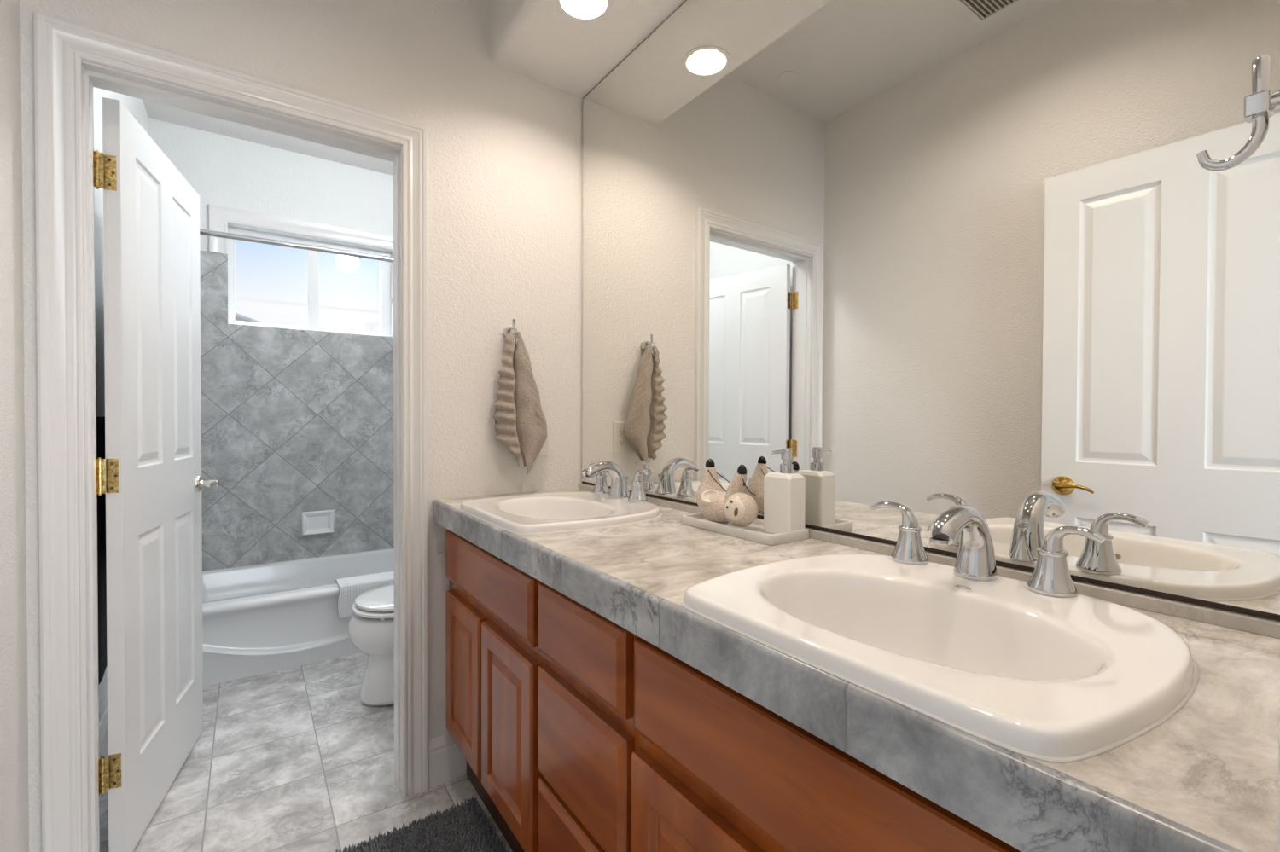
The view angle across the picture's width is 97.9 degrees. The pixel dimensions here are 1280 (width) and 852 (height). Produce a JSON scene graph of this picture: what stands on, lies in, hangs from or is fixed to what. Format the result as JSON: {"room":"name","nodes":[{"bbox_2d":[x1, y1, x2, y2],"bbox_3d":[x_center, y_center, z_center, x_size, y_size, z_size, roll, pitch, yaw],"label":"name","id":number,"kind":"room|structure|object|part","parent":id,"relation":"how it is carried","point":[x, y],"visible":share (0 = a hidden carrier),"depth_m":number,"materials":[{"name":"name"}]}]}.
{"room":"bathroom","nodes":[
{"label":"bathroom","id":0,"kind":"room"},
{"bbox_2d":[0,0,148,851],"bbox_3d":[-1.527,-0.206,1.335,0.120,2.766,4.095,0,1,-35],"label":"wall","id":1,"kind":"structure","parent":0,"point":[14,715],"depth_m":1.23,"materials":[{"name":"white paint"}]},
{"bbox_2d":[96,417,107,686],"bbox_3d":[-1.865,0.408,1.947,0.026,0.881,0.349,0,1,-35],"label":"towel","id":2,"kind":"object","parent":1,"relation":"hanging from","point":[101,561],"visible":0.25,"depth_m":1.85,"materials":[{"name":"black fabric"}]},
{"bbox_2d":[98,708,107,759],"bbox_3d":[-1.810,1.094,1.863,0.014,0.150,1.142,0,1,-35],"label":"baseboard","id":3,"kind":"structure","parent":1,"relation":"attached to","point":[103,724],"depth_m":1.91,"materials":[{"name":"white wood"}]},
{"bbox_2d":[199,228,393,262],"bbox_3d":[-1.554,-0.869,2.747,1.464,0.066,0.052,0,1,-35],"label":"curtain rod","id":4,"kind":"object","parent":1,"relation":"attached to","point":[205,232],"visible":0.4,"depth_m":2.66,"materials":[{"name":"silver metal"}]},
{"bbox_2d":[142,99,393,175],"bbox_3d":[-0.138,-1.614,0.184,5.200,0.090,7.700,0,1,-35],"label":"ceiling","id":5,"kind":"structure","parent":0,"point":[156,111],"depth_m":3.12,"materials":[{"name":"white paint"}]},
{"bbox_2d":[148,117,393,337],"bbox_3d":[-2.017,-0.235,3.409,1.466,2.766,0.137,0,1,-35],"label":"wall","id":6,"kind":"structure","parent":0,"point":[224,171],"depth_m":3.24,"materials":[{"name":"white paint"}]},
{"bbox_2d":[199,250,393,571],"bbox_3d":[-1.975,-0.081,3.351,1.446,1.757,0.010,0,1,-35],"label":"tile","id":7,"kind":"structure","parent":6,"relation":"attached to","point":[294,422],"depth_m":3.28,"materials":[{"name":"grey tile"}]},
{"bbox_2d":[301,510,334,535],"bbox_3d":[-1.938,0.585,3.358,0.174,0.140,0.037,0,1,-35],"label":"soap dish","id":8,"kind":"object","parent":7,"relation":"attached to","point":[317,522],"visible":1,"depth_m":3.37,"materials":[{"name":"white ceramic"}]},
{"bbox_2d":[208,203,393,277],"bbox_3d":[-1.946,-1.090,3.349,1.028,0.262,0.022,0,1,-35],"label":"trim window casing","id":9,"kind":"structure","parent":6,"relation":"attached to","point":[219,217],"depth_m":3.24,"materials":[{"name":"white wood"}]},
{"bbox_2d":[227,226,390,337],"bbox_3d":[-1.999,-0.856,3.426,0.858,0.563,0.083,0,1,-35],"label":"window","id":10,"kind":"structure","parent":6,"relation":"in","point":[312,256],"depth_m":3.41,"materials":[{"name":"white plastic"}]},
{"bbox_3d":[-2.157,-0.841,3.313,0.426,0.491,0.047,0,1,-35],"label":"sash","id":11,"kind":"part","parent":10,"relation":"part of","materials":[{"name":"clear glass"}]},
{"bbox_2d":[20,0,582,851],"bbox_3d":[-0.833,-0.209,1.726,1.466,2.766,0.060,0,1,-35],"label":"wall","id":12,"kind":"structure","parent":0,"point":[505,147],"depth_m":1.83,"materials":[{"name":"white paint"}]},
{"bbox_2d":[93,97,219,851],"bbox_3d":[-1.493,0.152,1.771,0.173,2.015,0.734,0,1,-30],"label":"door","id":13,"kind":"structure","parent":12,"relation":"in","point":[149,474],"depth_m":1.63,"materials":[{"name":"white wood"}]},
{"bbox_3d":[-1.587,0.212,2.030,0.072,0.062,0.111,0,1,-20],"label":"handle","id":14,"kind":"part","parent":13,"relation":"part of","materials":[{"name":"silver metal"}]},
{"bbox_2d":[33,10,429,851],"bbox_3d":[-1.069,0.112,1.587,0.871,2.127,0.141,0,1,-35],"label":"door frame","id":15,"kind":"structure","parent":12,"relation":"attached to","point":[61,45],"depth_m":1.36,"materials":[{"name":"white wood"}]},
{"bbox_2d":[429,734,466,789],"bbox_3d":[-0.451,1.098,1.969,0.572,0.150,0.014,0,1,-35],"label":"baseboard","id":16,"kind":"structure","parent":12,"relation":"attached to","point":[447,763],"depth_m":1.83,"materials":[{"name":"white wood"}]},
{"bbox_2d":[502,319,518,345],"bbox_3d":[-0.436,-0.321,1.912,0.041,0.090,0.088,0,1,-35],"label":"robe hook","id":17,"kind":"object","parent":12,"relation":"attached to","point":[506,331],"visible":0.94,"depth_m":1.90,"materials":[{"name":"silver metal"}]},
{"bbox_3d":[-0.452,-0.324,1.934,0.041,0.041,0.034,0,1,-35],"label":"wall plate","id":18,"kind":"part","parent":17,"relation":"part of","materials":[{"name":"silver metal"}]},
{"bbox_2d":[493,331,546,475],"bbox_3d":[-0.405,-0.077,1.916,0.199,0.491,0.065,0,1,-35],"label":"hand towel","id":19,"kind":"object","parent":17,"relation":"hanging from","point":[520,426],"visible":1,"depth_m":1.90,"materials":[{"name":"beige fabric"}]},
{"bbox_2d":[536,421,547,456],"bbox_3d":[-0.368,0.047,2.014,0.074,0.126,0.008,0,1,-35],"label":"wall outlet","id":20,"kind":"object","parent":12,"relation":"attached to","point":[544,451],"visible":0.04,"depth_m":2.03,"materials":[{"name":"white plastic"}]},
{"bbox_2d":[99,652,512,851],"bbox_3d":[-0.149,1.237,0.221,5.200,0.080,7.700,0,1,-35],"label":"floor","id":21,"kind":"structure","parent":0,"point":[293,759],"depth_m":1.85,"materials":[{"name":"grey tile"}]},
{"bbox_2d":[202,548,393,686],"bbox_3d":[-1.759,0.976,3.052,1.462,0.354,0.763,0,1,-35],"label":"bathtub","id":22,"kind":"object","parent":21,"relation":"on","point":[263,619],"visible":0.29,"depth_m":2.71,"materials":[{"name":"white ceramic"}]},
{"bbox_2d":[202,548,393,605],"bbox_3d":[-1.773,0.942,3.071,1.462,0.284,0.715,0,1,-35],"label":"basin","id":23,"kind":"object","parent":22,"relation":"in","point":[241,584],"depth_m":3.22,"materials":[{"name":"white ceramic"}]},
{"bbox_2d":[335,571,394,618],"bbox_3d":[-1.335,0.870,2.965,0.502,0.164,0.166,0,1,-35],"label":"bath mat","id":24,"kind":"object","parent":22,"relation":"on","point":[350,588],"visible":0.39,"depth_m":2.81,"materials":[{"name":"white fabric"}]},
{"bbox_2d":[348,584,394,705],"bbox_3d":[-0.918,0.786,2.502,0.701,0.754,0.476,0,1,-35],"label":"toilet","id":25,"kind":"object","parent":21,"relation":"on","point":[371,624],"visible":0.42,"depth_m":2.30,"materials":[{"name":"white ceramic"}]},
{"bbox_3d":[-1.008,0.763,2.439,0.450,0.018,0.366,0,1,-35],"label":"seat","id":26,"kind":"part","parent":25,"relation":"part of","materials":[{"name":"white plastic"}]},
{"bbox_3d":[-1.003,0.736,2.442,0.438,0.024,0.356,0,1,-35],"label":"lid","id":27,"kind":"part","parent":25,"relation":"part of","materials":[{"name":"white plastic"}]},
{"bbox_2d":[335,796,509,851],"bbox_3d":[-0.520,1.165,1.264,0.570,0.031,0.765,0,1,-35],"label":"bath rug","id":28,"kind":"object","parent":21,"relation":"on","point":[465,828],"visible":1,"depth_m":1.57,"materials":[{"name":"grey fabric"}]},
{"bbox_2d":[445,529,1021,851],"bbox_3d":[0.084,0.752,1.238,0.524,0.864,1.813,0,1,-35],"label":"vanity cabinet","id":29,"kind":"object","parent":21,"relation":"on","point":[574,731],"visible":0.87,"depth_m":0.95,"materials":[{"name":"brown wood"}]},
{"bbox_3d":[-0.527,0.754,1.672,0.025,0.446,0.314,0,1,-35],"label":"cabinet door","id":30,"kind":"part","parent":29,"relation":"part of","materials":[{"name":"brown wood"}]},
{"bbox_3d":[-0.330,0.759,1.393,0.025,0.446,0.329,0,1,-35],"label":"cabinet door","id":31,"kind":"part","parent":29,"relation":"part of","materials":[{"name":"brown wood"}]},
{"bbox_3d":[-0.121,0.884,1.095,0.025,0.205,0.348,0,1,-35],"label":"drawer","id":32,"kind":"part","parent":29,"relation":"part of","materials":[{"name":"brown wood"}]},
{"bbox_3d":[-0.121,0.423,1.092,0.025,0.152,0.347,0,1,-35],"label":"drawer","id":33,"kind":"part","parent":29,"relation":"part of","materials":[{"name":"brown wood"}]},
{"bbox_3d":[-0.121,0.650,1.094,0.025,0.234,0.351,0,1,-35],"label":"drawer","id":34,"kind":"part","parent":29,"relation":"part of","materials":[{"name":"brown wood"}]},
{"bbox_3d":[-0.102,0.663,1.106,0.020,0.684,1.813,0,1,-35],"label":"frame","id":35,"kind":"part","parent":29,"relation":"part of","materials":[{"name":"brown wood"}]},
{"bbox_3d":[0.083,0.768,0.805,0.025,0.446,0.317,0,1,-35],"label":"cabinet door","id":36,"kind":"part","parent":29,"relation":"part of","materials":[{"name":"brown wood"}]},
{"bbox_2d":[432,483,1279,851],"bbox_3d":[0.076,0.275,1.224,0.553,0.088,1.816,0,1,-35],"label":"countertop","id":37,"kind":"structure","parent":29,"relation":"on","point":[1205,779],"depth_m":0.54,"materials":[{"name":"stone"}]},
{"bbox_2d":[459,492,662,535],"bbox_3d":[-0.214,0.304,1.580,0.476,0.164,0.525,0,1,-35],"label":"sink","id":38,"kind":"object","parent":37,"relation":"in","point":[561,512],"visible":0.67,"depth_m":1.57,"materials":[{"name":"white ceramic"}]},
{"bbox_2d":[581,460,650,502],"bbox_3d":[-0.106,0.164,1.717,0.172,0.116,0.344,0,1,-35],"label":"faucet","id":39,"kind":"object","parent":38,"relation":"on","point":[619,489],"visible":1,"depth_m":1.70,"materials":[{"name":"silver metal"}]},
{"bbox_3d":[-0.144,0.141,1.847,0.032,0.039,0.086,0,1,-35],"label":"lever","id":40,"kind":"part","parent":39,"relation":"part of","materials":[{"name":"silver metal"}]},
{"bbox_3d":[-0.127,0.190,1.823,0.059,0.060,0.059,0,1,-35],"label":"handle","id":41,"kind":"part","parent":39,"relation":"part of","materials":[{"name":"silver metal"}]},
{"bbox_3d":[-0.107,0.165,1.704,0.156,0.116,0.060,0,1,-35],"label":"spout","id":42,"kind":"part","parent":39,"relation":"part of","materials":[{"name":"silver metal"}]},
{"bbox_3d":[-0.068,0.218,1.732,0.061,0.008,0.061,0,1,-35],"label":"spout","id":43,"kind":"part","parent":39,"relation":"part of","materials":[{"name":"silver metal"}]},
{"bbox_3d":[-0.045,0.189,1.748,0.036,0.062,0.036,0,1,-35],"label":"lift rod","id":44,"kind":"part","parent":39,"relation":"part of","materials":[{"name":"silver metal"}]},
{"bbox_3d":[-0.006,0.193,1.652,0.059,0.060,0.059,0,1,-35],"label":"handle","id":45,"kind":"part","parent":39,"relation":"part of","materials":[{"name":"silver metal"}]},
{"bbox_3d":[0.008,0.145,1.632,0.032,0.039,0.074,0,1,-35],"label":"lever","id":46,"kind":"part","parent":39,"relation":"part of","materials":[{"name":"silver metal"}]},
{"bbox_2d":[682,513,808,545],"bbox_3d":[0.241,0.238,1.321,0.128,0.021,0.298,0,1,-35],"label":"tray","id":47,"kind":"object","parent":37,"relation":"on","point":[754,532],"visible":0.71,"depth_m":1.25,"materials":[{"name":"white ceramic"}]},
{"bbox_2d":[696,459,758,527],"bbox_3d":[0.204,0.161,1.340,0.085,0.156,0.202,0,1,-27],"label":"figurine","id":48,"kind":"object","parent":47,"relation":"on","point":[737,508],"visible":0.98,"depth_m":1.31,"materials":[{"name":"beige ceramic"}]},
{"bbox_3d":[0.172,0.174,1.358,0.052,0.036,0.035,1,1,26],"label":"dish","id":49,"kind":"part","parent":48,"relation":"part of","materials":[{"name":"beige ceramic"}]},
{"bbox_3d":[0.220,0.134,1.332,0.046,0.050,0.145,0,1,-35],"label":"cord","id":50,"kind":"part","parent":48,"relation":"part of","materials":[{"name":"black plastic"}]},
{"bbox_2d":[763,448,805,534],"bbox_3d":[0.314,0.145,1.243,0.080,0.190,0.077,0,1,-35],"label":"soap dispenser","id":51,"kind":"object","parent":47,"relation":"on","point":[784,491],"visible":0.99,"depth_m":1.23,"materials":[{"name":"white ceramic"}]},
{"bbox_2d":[680,553,1198,762],"bbox_3d":[0.372,0.317,0.746,0.476,0.164,0.525,0,1,-35],"label":"sink","id":52,"kind":"object","parent":37,"relation":"in","point":[1001,662],"visible":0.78,"depth_m":0.67,"materials":[{"name":"white ceramic"}]},
{"bbox_2d":[869,501,1105,597],"bbox_3d":[0.490,0.178,0.863,0.172,0.116,0.344,0,1,-35],"label":"faucet","id":53,"kind":"object","parent":52,"relation":"on","point":[975,560],"visible":1,"depth_m":0.84,"materials":[{"name":"silver metal"}]},
{"bbox_3d":[0.452,0.155,0.993,0.032,0.039,0.086,0,1,-35],"label":"lever","id":54,"kind":"part","parent":53,"relation":"part of","materials":[{"name":"silver metal"}]},
{"bbox_3d":[0.469,0.204,0.969,0.059,0.060,0.059,0,1,-35],"label":"handle","id":55,"kind":"part","parent":53,"relation":"part of","materials":[{"name":"silver metal"}]},
{"bbox_3d":[0.489,0.178,0.849,0.156,0.116,0.060,0,1,-35],"label":"spout","id":56,"kind":"part","parent":53,"relation":"part of","materials":[{"name":"silver metal"}]},
{"bbox_3d":[0.528,0.231,0.878,0.061,0.008,0.061,0,1,-35],"label":"spout","id":57,"kind":"part","parent":53,"relation":"part of","materials":[{"name":"silver metal"}]},
{"bbox_3d":[0.590,0.206,0.797,0.059,0.060,0.059,0,1,-35],"label":"handle","id":58,"kind":"part","parent":53,"relation":"part of","materials":[{"name":"silver metal"}]},
{"bbox_3d":[0.604,0.158,0.777,0.032,0.039,0.074,0,1,-35],"label":"lever","id":59,"kind":"part","parent":53,"relation":"part of","materials":[{"name":"silver metal"}]},
{"bbox_2d":[488,0,686,98],"bbox_3d":[0.159,-1.404,1.256,0.373,0.355,1.818,0,1,-35],"label":"ceiling","id":60,"kind":"structure","parent":0,"point":[533,39],"depth_m":1.79,"materials":[{"name":"white paint"}]},
{"bbox_2d":[554,0,612,22],"bbox_3d":[-0.163,-1.265,1.614,0.166,0.076,0.166,0,1,-35],"label":"recessed light","id":61,"kind":"object","parent":60,"relation":"in","point":[578,10],"visible":1,"depth_m":1.67,"materials":[{"name":"white"}]},
{"bbox_2d":[583,483,1279,622],"bbox_3d":[0.371,-0.200,1.392,0.120,2.766,2.005,0,1,-35],"label":"wall","id":62,"kind":"structure","parent":0,"point":[584,484],"depth_m":0.83,"materials":[{"name":"white paint"}]},
{"bbox_2d":[581,0,1279,621],"bbox_3d":[0.304,-0.499,1.373,0.008,1.457,1.816,0,1,-35],"label":"wall mirror","id":63,"kind":"object","parent":62,"relation":"attached to","point":[938,256],"visible":1,"depth_m":0.99,"materials":[{"name":"silver mirror"}]},
{"bbox_3d":[0.265,-0.184,0.165,1.466,2.766,0.120,0,1,-35],"label":"wall","id":64,"kind":"structure","parent":0,"visible":0},
{"bbox_2d":[1196,54,1279,171],"bbox_3d":[0.494,-0.252,0.443,0.041,0.082,0.073,0,1,-35],"label":"robe hook","id":65,"kind":"object","parent":64,"relation":"attached to","point":[1259,106],"visible":1,"depth_m":0.44,"materials":[{"name":"silver metal"}]},
{"bbox_2d":[1276,692,1279,851],"bbox_3d":[0.065,0.165,0.030,0.780,2.070,0.120,0,1,-35],"label":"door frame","id":66,"kind":"structure","parent":64,"relation":"attached to","point":[1278,782],"depth_m":0.30,"materials":[{"name":"white wood"}]},
{"label":"outside","id":67,"kind":"structure","parent":0,"visible":0},
{"bbox_2d":[234,313,262,323],"bbox_3d":[-7.895,-2.019,10.616,2.510,0.900,2.500,0,1,-35],"label":"roof","id":68,"kind":"structure","parent":67,"point":[237,317],"depth_m":9.81,"materials":[{"name":"white"}]}
]}

